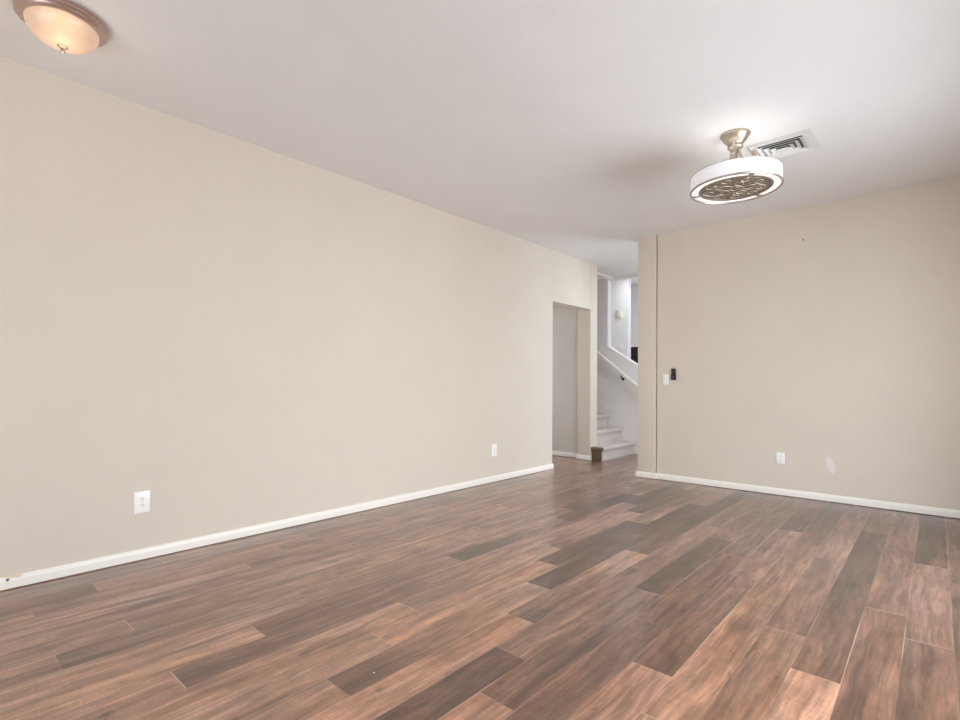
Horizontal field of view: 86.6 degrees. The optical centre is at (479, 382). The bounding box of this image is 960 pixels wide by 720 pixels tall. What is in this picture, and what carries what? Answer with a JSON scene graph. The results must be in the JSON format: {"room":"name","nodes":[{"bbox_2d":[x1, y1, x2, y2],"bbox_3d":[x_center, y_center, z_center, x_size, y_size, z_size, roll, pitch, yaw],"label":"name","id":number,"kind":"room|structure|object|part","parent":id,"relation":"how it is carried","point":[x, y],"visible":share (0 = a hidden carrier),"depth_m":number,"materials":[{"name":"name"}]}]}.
{"room":"empty living room","nodes":[
{"label":"empty living room","id":0,"kind":"room"},
{"bbox_2d":[0,56,596,590],"bbox_3d":[-1.206,-0.306,4.290,0.210,2.904,8.488,0,0,42],"label":"wall","id":1,"kind":"structure","parent":0,"point":[234,332],"depth_m":3.51,"materials":[{"name":"beige paint"}]},
{"bbox_2d":[134,490,149,513],"bbox_3d":[-2.085,0.737,3.146,0.010,0.134,0.089,0,0,42],"label":"wall outlet","id":2,"kind":"object","parent":1,"relation":"attached to","point":[142,498],"visible":1,"depth_m":3.14,"materials":[{"name":"white plastic"}]},
{"bbox_2d":[0,464,553,590],"bbox_3d":[-1.533,1.058,3.911,0.214,0.062,7.192,0,0,42],"label":"baseboard","id":3,"kind":"structure","parent":1,"relation":"attached to","point":[8,582],"depth_m":3.49,"materials":[{"name":"paint"}]},
{"bbox_2d":[492,444,496,456],"bbox_3d":[0.159,0.749,5.656,0.010,0.134,0.089,0,0,42],"label":"wall outlet","id":4,"kind":"object","parent":1,"relation":"attached to","point":[494,446],"visible":1,"depth_m":5.65,"materials":[{"name":"white plastic"}]},
{"bbox_2d":[576,454,591,459],"bbox_3d":[1.487,1.068,7.304,0.234,0.062,0.032,0,0,42],"label":"baseboard","id":5,"kind":"structure","parent":1,"relation":"attached to","point":[584,457],"depth_m":7.29,"materials":[{"name":"paint"}]},
{"bbox_2d":[0,454,959,719],"bbox_3d":[0.069,1.100,4.034,7.291,0.001,11.509,0,0,42],"label":"floor","id":6,"kind":"structure","parent":0,"point":[577,589],"depth_m":2.41,"materials":[{"name":"brown wood"}]},
{"bbox_2d":[591,414,635,460],"bbox_3d":[1.188,0.204,8.325,2.375,1.800,1.098,0,0,42],"label":"staircase","id":7,"kind":"structure","parent":6,"relation":"on","point":[610,444],"depth_m":7.66,"materials":[{"name":"carpet"}]},
{"bbox_2d":[0,0,959,284],"bbox_3d":[0.696,-1.908,4.823,7.300,0.480,11.810,0,0,42],"label":"ceiling","id":8,"kind":"structure","parent":0,"point":[580,129],"depth_m":2.98,"materials":[{"name":"paint"}]},
{"bbox_2d":[12,0,108,54],"bbox_3d":[-1.957,-1.627,2.390,0.350,0.168,0.350,0,0,42],"label":"ceiling lamp","id":9,"kind":"object","parent":8,"relation":"attached to","point":[66,26],"visible":1,"depth_m":2.32,"materials":[{"name":"beige glass"}]},
{"bbox_2d":[690,128,783,203],"bbox_3d":[1.746,-1.508,3.487,0.576,0.380,0.576,0,0,42],"label":"ceiling light","id":10,"kind":"object","parent":8,"relation":"hanging from","point":[736,179],"visible":1,"depth_m":3.40,"materials":[{"name":"silver metal"}]},
{"bbox_2d":[699,175,773,200],"bbox_3d":[1.745,-1.332,3.487,0.460,0.015,0.460,0,0,42],"label":"grille","id":11,"kind":"object","parent":10,"relation":"attached to","point":[736,187],"depth_m":3.47,"materials":[{"name":"brown metal"}]},
{"bbox_3d":[1.746,-1.375,3.487,0.562,0.100,0.562,0,0,42],"label":"lamp shade","id":12,"kind":"part","parent":10,"relation":"part of","materials":[{"name":"white"}]},
{"bbox_2d":[692,173,781,202],"bbox_3d":[1.745,-1.331,3.487,0.554,0.013,0.554,0,0,42],"label":"diffuser","id":13,"kind":"object","parent":10,"relation":"attached to","point":[716,187],"depth_m":3.46,"materials":[{"name":"white"}]},
{"bbox_3d":[1.784,-1.545,3.416,0.017,0.155,0.115,0,0,-28],"label":"arm","id":14,"kind":"part","parent":10,"relation":"part of","materials":[{"name":"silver metal"}]},
{"bbox_3d":[1.811,-1.480,3.365,0.052,0.116,0.052,0,0,42],"label":"post","id":15,"kind":"part","parent":10,"relation":"part of","materials":[{"name":"silver metal"}]},
{"bbox_2d":[747,128,818,158],"bbox_3d":[2.175,-1.685,3.657,0.386,0.024,0.356,0,0,42],"label":"ceiling vent","id":16,"kind":"object","parent":8,"relation":"in","point":[802,141],"visible":0.9,"depth_m":3.62,"materials":[{"name":"grey metal"}]},
{"bbox_2d":[552,306,577,457],"bbox_3d":[0.641,-0.300,8.259,2.346,2.804,0.108,0,0,42],"label":"wall","id":17,"kind":"structure","parent":0,"point":[565,321],"depth_m":7.62,"materials":[{"name":"paint"}]},
{"bbox_2d":[552,451,577,457],"bbox_3d":[0.890,1.066,7.950,1.536,0.062,0.014,0,0,42],"label":"baseboard","id":18,"kind":"structure","parent":17,"relation":"attached to","point":[558,453],"depth_m":7.61,"materials":[{"name":"paint"}]},
{"bbox_2d":[597,279,637,453],"bbox_3d":[1.792,-0.294,8.606,3.600,2.800,0.120,0,0,42],"label":"wall","id":19,"kind":"structure","parent":0,"point":[617,397],"depth_m":8.22,"materials":[{"name":"paint"}]},
{"bbox_2d":[597,351,637,388],"bbox_3d":[1.927,-0.495,8.341,1.680,1.334,0.095,0,0,42],"label":"handrail","id":20,"kind":"object","parent":19,"relation":"attached to","point":[599,354],"visible":0.48,"depth_m":8.06,"materials":[{"name":"white wood"}]},
{"bbox_2d":[611,279,630,358],"bbox_3d":[1.974,-0.854,9.988,2.026,2.320,0.120,0,0,42],"label":"wall","id":21,"kind":"structure","parent":0,"point":[620,289],"depth_m":9.35,"materials":[{"name":"paint"}]},
{"bbox_2d":[615,310,621,317],"bbox_3d":[2.550,-1.264,9.367,0.120,0.145,0.035,0,0,42],"label":"wall box","id":22,"kind":"object","parent":21,"relation":"attached to","point":[618,313],"visible":1,"depth_m":9.36,"materials":[{"name":"beige plastic"}]},
{"bbox_2d":[631,284,637,342],"bbox_3d":[3.680,-0.848,9.965,4.600,2.320,0.160,0,0,42],"label":"wall","id":23,"kind":"structure","parent":0,"point":[634,288],"depth_m":10.35,"materials":[{"name":"paint"}]},
{"bbox_2d":[631,342,637,362],"bbox_3d":[3.310,-0.402,10.138,0.880,0.815,0.070,0,0,42],"label":"recessed niche","id":24,"kind":"object","parent":23,"relation":"attached to","point":[634,346],"visible":0.03,"depth_m":10.31,"materials":[{"name":"black"}]},
{"bbox_3d":[3.310,-0.402,10.138,0.880,0.815,0.070,0,0,42],"label":"niche frame","id":25,"kind":"part","parent":24,"relation":"part of","materials":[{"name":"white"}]},
{"bbox_2d":[638,176,959,518],"bbox_3d":[3.241,-0.291,4.871,3.562,2.904,0.172,0,0,42],"label":"wall","id":26,"kind":"structure","parent":0,"point":[835,351],"depth_m":4.85,"materials":[{"name":"beige paint"}]},
{"bbox_2d":[663,374,668,384],"bbox_3d":[2.108,-0.037,5.789,0.070,0.115,0.012,0,0,42],"label":"light switch","id":27,"kind":"object","parent":26,"relation":"attached to","point":[665,376],"visible":1,"depth_m":5.78,"materials":[{"name":"white plastic"}]},
{"bbox_2d":[671,369,675,379],"bbox_3d":[2.174,-0.096,5.723,0.054,0.128,0.024,0,0,42],"label":"remote","id":28,"kind":"object","parent":26,"relation":"attached to","point":[673,371],"visible":1,"depth_m":5.71,"materials":[{"name":"black plastic"}]},
{"bbox_2d":[776,452,784,463],"bbox_3d":[2.962,0.743,5.025,0.073,0.110,0.010,0,0,42],"label":"wall outlet","id":29,"kind":"object","parent":26,"relation":"attached to","point":[780,457],"visible":1,"depth_m":5.02,"materials":[{"name":"white plastic"}]},
{"bbox_2d":[636,471,959,517],"bbox_3d":[3.171,1.073,4.921,3.426,0.062,0.186,0,0,42],"label":"baseboard","id":30,"kind":"structure","parent":26,"relation":"attached to","point":[779,491],"depth_m":4.84,"materials":[{"name":"paint"}]}
]}

